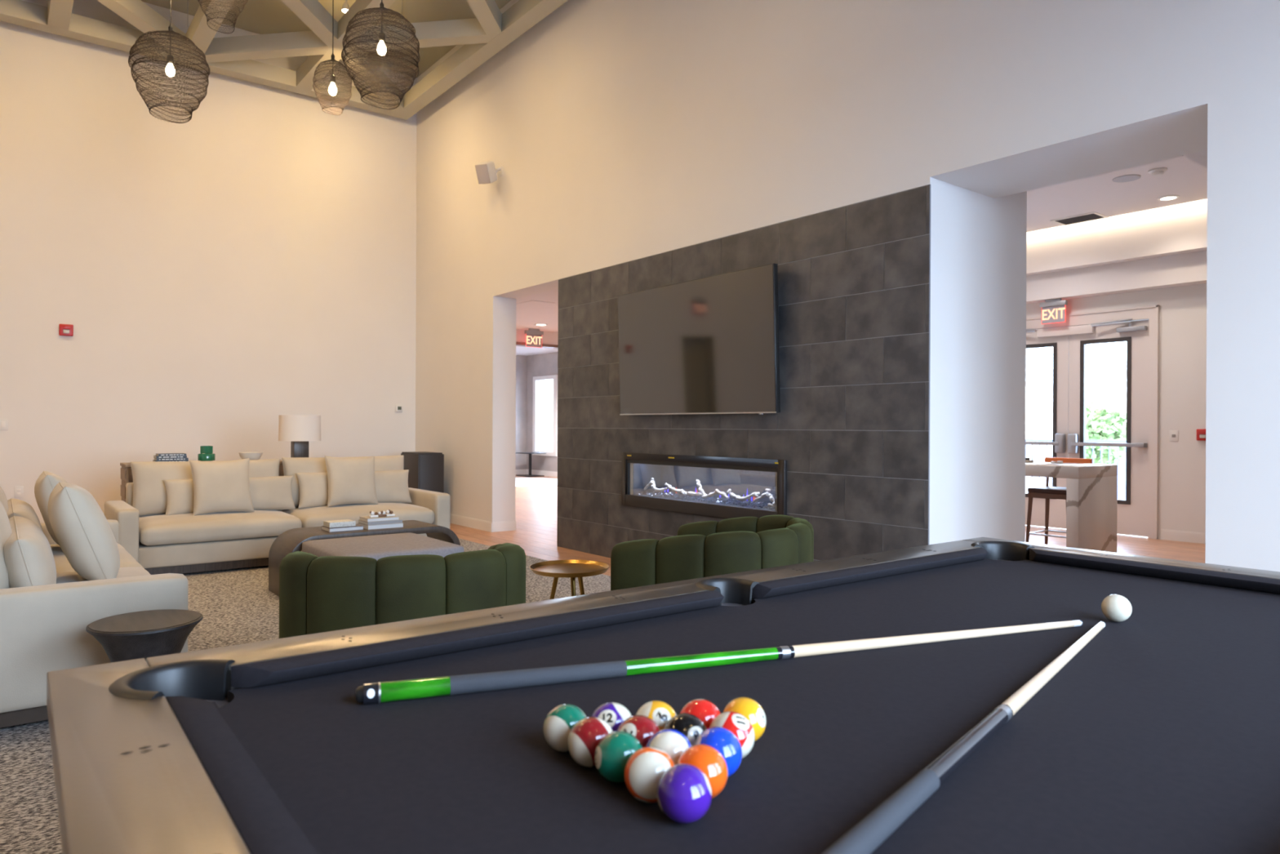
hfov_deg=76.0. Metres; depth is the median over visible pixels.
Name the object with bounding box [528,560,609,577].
tabletop
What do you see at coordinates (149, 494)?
cushion
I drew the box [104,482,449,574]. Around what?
sofa
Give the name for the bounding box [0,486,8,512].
cushion
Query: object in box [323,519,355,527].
box
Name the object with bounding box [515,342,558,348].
trim
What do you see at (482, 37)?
ceiling beams
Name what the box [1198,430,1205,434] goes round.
hood
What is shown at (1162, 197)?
diffuser
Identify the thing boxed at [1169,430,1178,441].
button
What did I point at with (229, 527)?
seat cushion
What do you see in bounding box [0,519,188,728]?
sofa
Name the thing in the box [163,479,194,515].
lumbar pillow
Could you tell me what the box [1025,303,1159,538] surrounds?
door
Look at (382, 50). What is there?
pendant lamp
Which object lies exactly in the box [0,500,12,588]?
cushion
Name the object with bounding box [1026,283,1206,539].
wall
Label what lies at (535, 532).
floor
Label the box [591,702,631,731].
ball
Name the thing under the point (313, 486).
lumbar pillow
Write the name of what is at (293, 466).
cushion
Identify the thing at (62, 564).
seat cushion
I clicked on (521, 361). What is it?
wall
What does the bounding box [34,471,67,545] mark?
throw pillow
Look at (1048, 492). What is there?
bar stool
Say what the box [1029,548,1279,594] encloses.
cushion
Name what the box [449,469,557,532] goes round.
baseboard
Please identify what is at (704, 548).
tub chair
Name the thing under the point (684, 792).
ball
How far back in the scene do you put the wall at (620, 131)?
5.51 m
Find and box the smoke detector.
[1147,167,1167,176]
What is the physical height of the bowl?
0.083 m
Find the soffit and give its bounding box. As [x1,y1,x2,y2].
[1026,199,1207,303]
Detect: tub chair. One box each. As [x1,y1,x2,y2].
[279,542,525,638]
[610,515,813,591]
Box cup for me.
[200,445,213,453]
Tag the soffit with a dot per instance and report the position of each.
(1166, 246)
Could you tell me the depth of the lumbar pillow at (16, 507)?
4.61 m
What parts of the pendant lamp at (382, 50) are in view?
cord, bulb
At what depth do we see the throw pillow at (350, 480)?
7.66 m
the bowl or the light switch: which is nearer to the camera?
the bowl
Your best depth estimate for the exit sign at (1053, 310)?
9.88 m
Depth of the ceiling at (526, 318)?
11.20 m
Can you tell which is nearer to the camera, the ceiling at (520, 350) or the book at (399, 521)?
the book at (399, 521)
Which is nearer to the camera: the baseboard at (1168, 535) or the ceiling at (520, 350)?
the baseboard at (1168, 535)
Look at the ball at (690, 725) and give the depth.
0.99 m
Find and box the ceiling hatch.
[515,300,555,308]
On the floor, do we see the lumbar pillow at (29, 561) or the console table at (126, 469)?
the console table at (126, 469)
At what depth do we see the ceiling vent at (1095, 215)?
9.13 m
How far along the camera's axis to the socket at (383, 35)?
5.69 m
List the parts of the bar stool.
leg, seat, leg, post, backrest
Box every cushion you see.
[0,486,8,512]
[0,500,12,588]
[49,542,144,572]
[56,566,150,583]
[130,461,192,515]
[138,510,302,545]
[165,695,322,853]
[231,590,724,688]
[248,458,279,477]
[281,457,327,506]
[281,502,434,527]
[374,455,404,471]
[751,547,987,598]
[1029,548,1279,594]
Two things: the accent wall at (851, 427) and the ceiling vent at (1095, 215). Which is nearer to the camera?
the accent wall at (851, 427)
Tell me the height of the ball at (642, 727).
0.057 m
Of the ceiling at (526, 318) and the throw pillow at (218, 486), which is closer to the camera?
the throw pillow at (218, 486)
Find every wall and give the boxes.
[0,0,417,523]
[415,0,1279,571]
[515,355,526,469]
[526,351,558,471]
[556,184,931,561]
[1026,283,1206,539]
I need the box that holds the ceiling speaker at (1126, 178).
[1112,174,1141,182]
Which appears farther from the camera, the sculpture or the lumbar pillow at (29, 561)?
the sculpture
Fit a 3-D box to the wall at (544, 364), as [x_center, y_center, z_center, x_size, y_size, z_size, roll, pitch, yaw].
[0.640,-0.334,16.397,0.150,3.100,11.200,0,0,-38]
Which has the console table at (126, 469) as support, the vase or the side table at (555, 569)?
the vase
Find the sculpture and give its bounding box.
[368,509,395,517]
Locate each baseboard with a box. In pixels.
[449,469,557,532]
[1160,528,1205,543]
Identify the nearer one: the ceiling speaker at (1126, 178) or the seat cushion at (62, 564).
the seat cushion at (62, 564)
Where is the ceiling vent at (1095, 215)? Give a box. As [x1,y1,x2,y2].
[1050,211,1108,225]
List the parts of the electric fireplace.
crushed glass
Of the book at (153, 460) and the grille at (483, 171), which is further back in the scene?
the grille at (483, 171)
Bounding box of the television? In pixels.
[617,262,780,414]
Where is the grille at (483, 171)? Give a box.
[475,164,490,183]
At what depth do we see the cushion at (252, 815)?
0.85 m
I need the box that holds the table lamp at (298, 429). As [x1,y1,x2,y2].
[278,414,320,457]
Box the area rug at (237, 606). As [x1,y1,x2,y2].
[0,537,610,853]
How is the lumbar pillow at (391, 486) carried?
on the sofa at (183, 543)
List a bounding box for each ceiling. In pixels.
[141,0,511,78]
[515,288,558,333]
[515,346,557,355]
[1026,155,1207,231]
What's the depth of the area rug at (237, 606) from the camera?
4.64 m
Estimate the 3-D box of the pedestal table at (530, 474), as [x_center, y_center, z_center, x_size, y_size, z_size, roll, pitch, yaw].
[-2.677,0.912,19.965,0.500,0.572,0.660,0,0,-38]
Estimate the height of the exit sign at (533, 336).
0.289 m
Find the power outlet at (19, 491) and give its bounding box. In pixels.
[14,485,23,497]
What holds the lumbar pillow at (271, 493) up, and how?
on the sofa at (183, 543)
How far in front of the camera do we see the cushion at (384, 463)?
8.25 m
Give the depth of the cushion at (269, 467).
7.53 m
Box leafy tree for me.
[1085,400,1126,464]
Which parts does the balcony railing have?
rail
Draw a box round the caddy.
[1025,457,1033,462]
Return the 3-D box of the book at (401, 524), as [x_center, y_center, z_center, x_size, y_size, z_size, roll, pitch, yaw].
[-1.966,0.743,6.214,0.270,0.032,0.210,0,0,-38]
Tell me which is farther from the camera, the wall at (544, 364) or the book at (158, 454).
the wall at (544, 364)
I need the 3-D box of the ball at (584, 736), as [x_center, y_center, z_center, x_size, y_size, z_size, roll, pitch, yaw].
[-0.058,0.379,0.987,0.057,0.057,0.057,0,0,-12]
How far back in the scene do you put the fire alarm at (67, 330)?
8.75 m
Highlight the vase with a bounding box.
[197,445,215,461]
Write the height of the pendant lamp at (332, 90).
2.302 m
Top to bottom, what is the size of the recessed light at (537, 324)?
0.010 m
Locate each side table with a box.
[85,608,203,662]
[528,560,609,599]
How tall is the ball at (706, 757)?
0.057 m
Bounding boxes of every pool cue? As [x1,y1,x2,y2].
[355,619,1082,704]
[822,621,1105,853]
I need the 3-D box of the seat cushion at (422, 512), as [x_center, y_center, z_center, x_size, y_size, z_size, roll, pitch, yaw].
[-2.690,0.836,7.801,1.211,0.205,0.876,0,0,-38]
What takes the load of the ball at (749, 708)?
on the pool table at (1161, 735)
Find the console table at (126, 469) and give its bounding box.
[120,459,284,502]
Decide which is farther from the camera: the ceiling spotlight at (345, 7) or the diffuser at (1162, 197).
the ceiling spotlight at (345, 7)
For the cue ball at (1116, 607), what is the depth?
1.71 m
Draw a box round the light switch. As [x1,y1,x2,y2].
[0,418,8,430]
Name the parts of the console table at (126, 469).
panel, panel, drawer, drawer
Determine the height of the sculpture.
0.051 m
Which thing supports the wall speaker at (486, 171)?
attached to the wall at (620, 131)
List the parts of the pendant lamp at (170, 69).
cord, bulb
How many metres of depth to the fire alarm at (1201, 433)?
8.76 m
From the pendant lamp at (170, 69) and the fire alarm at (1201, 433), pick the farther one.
the fire alarm at (1201, 433)
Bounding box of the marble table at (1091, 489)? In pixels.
[1025,462,1117,552]
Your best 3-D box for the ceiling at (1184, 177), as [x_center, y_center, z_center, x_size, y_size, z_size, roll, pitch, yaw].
[3.721,-2.417,7.869,5.076,0.170,4.310,0,0,-38]
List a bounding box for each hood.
[62,325,70,328]
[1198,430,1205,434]
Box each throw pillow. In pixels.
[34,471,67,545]
[47,481,119,580]
[189,457,253,515]
[324,455,378,506]
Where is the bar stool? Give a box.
[1025,457,1092,544]
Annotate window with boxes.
[532,374,557,456]
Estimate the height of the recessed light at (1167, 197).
0.010 m
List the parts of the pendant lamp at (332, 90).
lamp shade, bulb, cord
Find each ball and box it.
[543,703,586,751]
[567,716,613,767]
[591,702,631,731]
[594,730,642,784]
[617,715,660,747]
[624,746,674,803]
[635,700,676,729]
[645,728,691,764]
[657,763,711,823]
[663,712,706,746]
[676,743,728,798]
[680,698,720,728]
[693,726,742,777]
[709,711,755,758]
[723,697,766,741]
[1101,594,1132,622]
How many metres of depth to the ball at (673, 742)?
0.93 m
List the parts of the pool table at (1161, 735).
short rail, long rail, short rail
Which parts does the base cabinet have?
door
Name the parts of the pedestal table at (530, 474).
post, foot plate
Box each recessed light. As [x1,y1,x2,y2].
[533,323,547,325]
[1157,195,1179,200]
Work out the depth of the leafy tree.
17.51 m
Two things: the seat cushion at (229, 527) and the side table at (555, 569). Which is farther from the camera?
the seat cushion at (229, 527)
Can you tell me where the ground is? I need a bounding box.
[1026,444,1125,499]
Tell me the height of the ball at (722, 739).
0.057 m
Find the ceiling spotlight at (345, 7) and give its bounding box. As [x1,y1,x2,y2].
[342,0,349,13]
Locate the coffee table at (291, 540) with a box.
[268,520,460,596]
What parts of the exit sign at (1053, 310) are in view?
panel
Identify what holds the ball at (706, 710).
on the pool table at (1161, 735)
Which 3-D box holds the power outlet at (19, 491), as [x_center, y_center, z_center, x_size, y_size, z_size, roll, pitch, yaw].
[-6.472,0.676,8.534,0.075,0.118,0.009,0,0,-38]
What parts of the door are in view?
closer arm, glazing frame, header plate, glazing frame, closer arm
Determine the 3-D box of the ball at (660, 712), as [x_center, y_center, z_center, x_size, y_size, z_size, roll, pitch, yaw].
[0.021,0.380,1.047,0.057,0.057,0.057,0,0,-15]
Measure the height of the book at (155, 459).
0.020 m
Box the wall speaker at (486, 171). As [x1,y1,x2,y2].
[475,160,502,184]
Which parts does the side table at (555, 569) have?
leg, leg, leg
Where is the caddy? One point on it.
(1028, 460)
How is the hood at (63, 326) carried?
attached to the fire alarm at (67, 330)
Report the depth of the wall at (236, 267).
9.47 m
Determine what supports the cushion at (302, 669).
on the pool table at (1161, 735)
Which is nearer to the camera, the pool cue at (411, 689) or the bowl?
the pool cue at (411, 689)
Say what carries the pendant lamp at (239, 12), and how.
hanging from the ceiling at (257, 16)
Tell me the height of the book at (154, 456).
0.020 m
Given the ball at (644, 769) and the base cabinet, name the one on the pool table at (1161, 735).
the ball at (644, 769)
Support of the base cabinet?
on the floor
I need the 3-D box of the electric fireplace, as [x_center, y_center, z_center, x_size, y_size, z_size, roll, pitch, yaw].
[0.582,0.474,6.795,0.374,0.484,1.961,0,0,-38]
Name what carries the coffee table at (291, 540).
on the area rug at (237, 606)
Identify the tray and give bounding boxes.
[1025,459,1033,462]
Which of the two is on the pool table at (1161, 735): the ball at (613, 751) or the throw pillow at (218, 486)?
the ball at (613, 751)
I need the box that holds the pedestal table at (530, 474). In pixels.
[515,452,546,476]
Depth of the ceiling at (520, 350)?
19.33 m
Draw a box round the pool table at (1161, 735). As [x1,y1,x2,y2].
[46,537,1279,853]
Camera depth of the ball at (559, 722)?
1.01 m
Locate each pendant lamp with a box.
[128,0,209,123]
[197,0,248,33]
[312,0,352,115]
[341,0,419,109]
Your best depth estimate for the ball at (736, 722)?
0.99 m
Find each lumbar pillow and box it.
[3,515,56,587]
[6,497,42,528]
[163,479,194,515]
[248,475,295,510]
[296,472,328,508]
[374,469,411,502]
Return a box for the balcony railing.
[1025,439,1126,499]
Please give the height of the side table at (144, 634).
0.450 m
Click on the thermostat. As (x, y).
(397, 407)
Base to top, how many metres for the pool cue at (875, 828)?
0.030 m
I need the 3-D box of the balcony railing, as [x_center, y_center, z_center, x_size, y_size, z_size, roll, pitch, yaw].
[7.861,0.764,11.517,0.080,1.220,12.000,0,0,-38]
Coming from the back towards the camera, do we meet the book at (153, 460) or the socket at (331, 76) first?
the book at (153, 460)
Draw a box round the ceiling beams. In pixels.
[0,0,568,119]
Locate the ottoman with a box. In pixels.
[302,532,464,560]
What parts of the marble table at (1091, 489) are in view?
panel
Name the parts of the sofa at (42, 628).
arm, arm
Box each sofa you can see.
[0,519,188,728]
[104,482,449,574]
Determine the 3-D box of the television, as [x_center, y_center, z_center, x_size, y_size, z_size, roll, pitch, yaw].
[0.423,-0.635,6.632,0.127,1.082,1.876,0,0,-38]
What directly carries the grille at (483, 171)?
attached to the wall speaker at (486, 171)
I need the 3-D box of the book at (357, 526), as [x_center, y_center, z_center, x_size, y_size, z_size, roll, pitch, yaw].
[-2.197,0.744,6.046,0.245,0.028,0.190,0,0,-38]
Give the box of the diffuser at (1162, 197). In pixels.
[1160,196,1176,199]
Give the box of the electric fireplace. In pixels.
[621,452,786,519]
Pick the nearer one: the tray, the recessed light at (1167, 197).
the tray
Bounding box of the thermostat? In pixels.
[394,404,402,412]
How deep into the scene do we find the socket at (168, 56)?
6.09 m
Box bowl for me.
[238,452,262,459]
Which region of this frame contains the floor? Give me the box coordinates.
[449,474,1205,576]
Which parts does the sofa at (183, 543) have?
arm, frame, arm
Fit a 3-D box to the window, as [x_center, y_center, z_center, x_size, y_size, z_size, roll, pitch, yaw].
[-2.292,-0.275,20.072,0.130,1.950,1.100,0,0,-38]
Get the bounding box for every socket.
[166,33,173,64]
[329,62,336,83]
[377,13,385,41]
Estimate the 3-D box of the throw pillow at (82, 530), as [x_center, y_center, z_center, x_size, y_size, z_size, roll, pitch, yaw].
[-2.698,0.511,3.974,0.285,0.483,0.507,0,0,-36]
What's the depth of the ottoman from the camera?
5.38 m
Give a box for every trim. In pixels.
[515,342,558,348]
[994,150,1207,198]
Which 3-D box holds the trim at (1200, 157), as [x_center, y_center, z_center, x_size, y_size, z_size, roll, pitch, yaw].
[4.942,-1.937,6.071,5.070,0.834,2.250,0,0,-38]
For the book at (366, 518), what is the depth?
6.16 m
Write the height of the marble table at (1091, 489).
0.900 m
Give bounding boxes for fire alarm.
[58,324,73,336]
[1196,428,1205,440]
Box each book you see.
[152,459,188,461]
[153,455,186,457]
[154,457,188,460]
[155,453,186,456]
[321,524,363,532]
[358,519,402,524]
[358,522,403,529]
[359,515,399,521]
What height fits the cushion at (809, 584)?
0.035 m
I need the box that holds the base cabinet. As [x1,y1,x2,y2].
[400,451,444,493]
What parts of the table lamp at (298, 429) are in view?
lamp shade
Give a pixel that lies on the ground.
(1122, 467)
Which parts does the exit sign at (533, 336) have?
panel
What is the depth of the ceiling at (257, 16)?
9.46 m
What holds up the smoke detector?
attached to the ceiling at (1184, 177)
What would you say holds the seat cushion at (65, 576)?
on the sofa at (42, 628)
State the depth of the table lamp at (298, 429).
8.15 m
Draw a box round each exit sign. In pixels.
[524,328,543,347]
[1039,297,1067,324]

